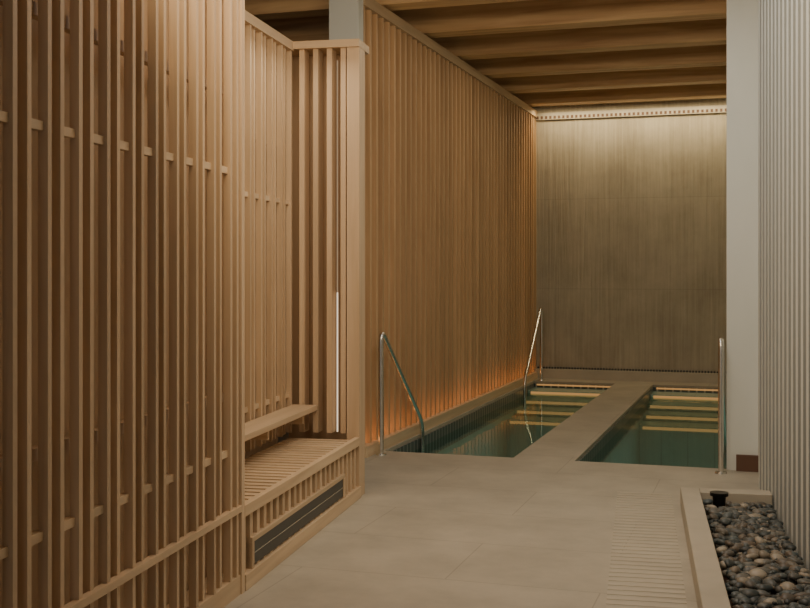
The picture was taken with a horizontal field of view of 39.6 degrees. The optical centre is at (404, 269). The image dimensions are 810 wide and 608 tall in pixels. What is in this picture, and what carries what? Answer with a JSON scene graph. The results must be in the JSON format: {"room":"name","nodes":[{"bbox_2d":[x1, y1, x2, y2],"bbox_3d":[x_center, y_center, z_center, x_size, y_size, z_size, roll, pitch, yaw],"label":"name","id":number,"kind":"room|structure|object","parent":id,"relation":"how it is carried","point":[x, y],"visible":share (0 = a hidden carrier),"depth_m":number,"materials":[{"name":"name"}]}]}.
{"room":"spa pool room","nodes":[
{"label":"spa pool room","id":0,"kind":"room"},
{"bbox_2d":[363,0,537,457],"bbox_3d":[0.652,-0.355,12.378,0.280,3.710,7.050,0,0,18],"label":"wall","id":1,"kind":"structure","parent":0,"point":[450,152],"depth_m":11.10,"materials":[{"name":"brown wood"}]},
{"bbox_2d":[245,0,726,106],"bbox_3d":[0.635,-2.595,10.870,10.500,0.710,10.310,0,0,18],"label":"ceiling","id":2,"kind":"structure","parent":0,"point":[542,52],"depth_m":11.35,"materials":[{"name":"brown wood"}]},
{"bbox_2d":[224,378,795,607],"bbox_3d":[0.394,1.600,6.075,13.000,0.200,19.800,0,0,18],"label":"floor","id":3,"kind":"structure","parent":0,"point":[534,528],"depth_m":6.48,"materials":[{"name":"stone"}]},
{"bbox_2d":[0,0,244,607],"bbox_3d":[-1.329,-0.010,2.924,0.202,3.020,4.780,0,0,12],"label":"slatted screen","id":4,"kind":"object","parent":3,"relation":"on","point":[122,122],"visible":1,"depth_m":4.02,"materials":[{"name":"brown wood"}]},
{"bbox_2d":[245,437,360,590],"bbox_3d":[-0.745,1.300,6.382,0.470,0.400,2.210,0,0,12],"label":"slatted bench","id":5,"kind":"object","parent":3,"relation":"on","point":[295,487],"visible":0.8,"depth_m":6.22,"materials":[{"name":"brown wood"}]},
{"bbox_2d":[245,10,368,495],"bbox_3d":[-0.824,-0.010,6.511,0.662,3.020,2.510,0,0,12],"label":"partition","id":6,"kind":"object","parent":3,"relation":"on","point":[305,100],"visible":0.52,"depth_m":7.44,"materials":[{"name":"brown wood"}]},
{"bbox_2d":[245,404,317,440],"bbox_3d":[-0.889,0.948,6.407,0.174,0.105,2.200,0,0,12],"label":"wall shelf","id":7,"kind":"object","parent":6,"relation":"attached to","point":[259,428],"visible":0.57,"depth_m":6.78,"materials":[{"name":"brown wood"}]},
{"bbox_2d":[329,0,362,41],"bbox_3d":[-0.469,-0.725,8.972,0.250,4.450,0.119,0,0,18],"label":"column","id":8,"kind":"structure","parent":3,"relation":"on","point":[345,16],"depth_m":8.92,"materials":[{"name":"paint"}]},
{"bbox_2d":[393,383,610,457],"bbox_3d":[1.302,2.090,12.099,1.090,1.120,6.180,0,0,18],"label":"plunge pool","id":9,"kind":"object","parent":3,"relation":"in","point":[503,427],"visible":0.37,"depth_m":13.50,"materials":[{"name":"liquid"}]},
{"bbox_2d":[376,332,423,455],"bbox_3d":[-0.023,1.546,9.651,0.090,2.088,1.195,0,0,18],"label":"handrail","id":10,"kind":"object","parent":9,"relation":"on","point":[383,338],"visible":0.83,"depth_m":9.12,"materials":[{"name":"silver metal"}]},
{"bbox_2d":[523,307,544,406],"bbox_3d":[1.688,1.151,14.762,0.090,1.297,1.165,0,0,18],"label":"handrail","id":11,"kind":"object","parent":9,"relation":"on","point":[540,313],"visible":0.97,"depth_m":14.98,"materials":[{"name":"silver metal"}]},
{"bbox_2d":[606,491,686,607],"bbox_3d":[1.137,1.499,5.303,0.355,0.002,4.647,0,0,12],"label":"floor drain","id":12,"kind":"object","parent":3,"relation":"on","point":[633,493],"visible":1,"depth_m":5.90,"materials":[{"name":"stone"}]},
{"bbox_2d":[579,387,726,468],"bbox_3d":[2.834,2.090,11.602,1.150,1.120,6.180,0,0,18],"label":"plunge pool","id":13,"kind":"object","parent":3,"relation":"in","point":[668,426],"visible":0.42,"depth_m":13.03,"materials":[{"name":"liquid"}]},
{"bbox_2d":[715,338,726,473],"bbox_3d":[2.503,1.546,8.831,0.090,2.088,1.195,0,0,18],"label":"handrail","id":14,"kind":"object","parent":13,"relation":"on","point":[722,390],"visible":0.73,"depth_m":8.29,"materials":[{"name":"silver metal"}]},
{"bbox_2d":[680,487,797,607],"bbox_3d":[1.367,1.440,3.985,0.545,0.120,6.360,0,0,12],"label":"planter","id":15,"kind":"object","parent":3,"relation":"on","point":[708,580],"visible":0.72,"depth_m":5.72,"materials":[{"name":"stone"}]},
{"bbox_2d":[710,490,728,507],"bbox_3d":[1.909,1.415,6.834,0.110,0.129,0.110,0,0,12],"label":"uplight","id":16,"kind":"object","parent":15,"relation":"in","point":[719,497],"visible":0.84,"depth_m":6.80,"materials":[{"name":"black metal"}]},
{"bbox_2d":[702,499,809,607],"bbox_3d":[1.505,1.437,4.375,0.429,0.099,5.254,0,0,12],"label":"pebble bed","id":17,"kind":"object","parent":15,"relation":"in","point":[747,537],"visible":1,"depth_m":5.51,"materials":[{"name":"grey stone"}]},
{"bbox_2d":[727,0,757,469],"bbox_3d":[4.360,-0.800,11.348,1.910,4.600,6.720,0,0,18],"label":"wall pier","id":18,"kind":"object","parent":3,"relation":"on","point":[742,15],"visible":0.5,"depth_m":8.41,"materials":[{"name":"white paint"}]},
{"bbox_2d":[736,454,757,471],"bbox_3d":[2.599,1.440,8.368,0.260,0.120,0.034,0,0,18],"label":"baseboard","id":19,"kind":"structure","parent":18,"relation":"attached to","point":[746,463],"depth_m":8.37,"materials":[{"name":"brown wood"}]},
{"bbox_2d":[532,98,726,372],"bbox_3d":[2.444,-0.800,15.634,11.000,4.600,0.251,0,0,18],"label":"wall","id":20,"kind":"structure","parent":0,"point":[631,212],"depth_m":15.29,"materials":[{"name":"beige wood"}]},
{"bbox_2d":[535,366,726,383],"bbox_3d":[3.143,1.423,15.213,2.790,0.155,0.120,0,0,18],"label":"baseboard","id":21,"kind":"structure","parent":20,"relation":"attached to","point":[548,373],"depth_m":15.19,"materials":[{"name":"stone"}]},
{"bbox_2d":[536,105,726,120],"bbox_3d":[3.153,-2.132,15.243,2.790,0.095,0.057,0,0,18],"label":"trim","id":22,"kind":"structure","parent":20,"relation":"attached to","point":[717,108],"depth_m":15.24,"materials":[{"name":"stone"}]},
{"bbox_2d":[758,0,809,573],"bbox_3d":[1.515,-0.725,2.850,0.201,4.450,12.200,0,0,12],"label":"wall","id":23,"kind":"structure","parent":0,"point":[783,25],"depth_m":6.38,"materials":[{"name":"white paint"}]}
]}

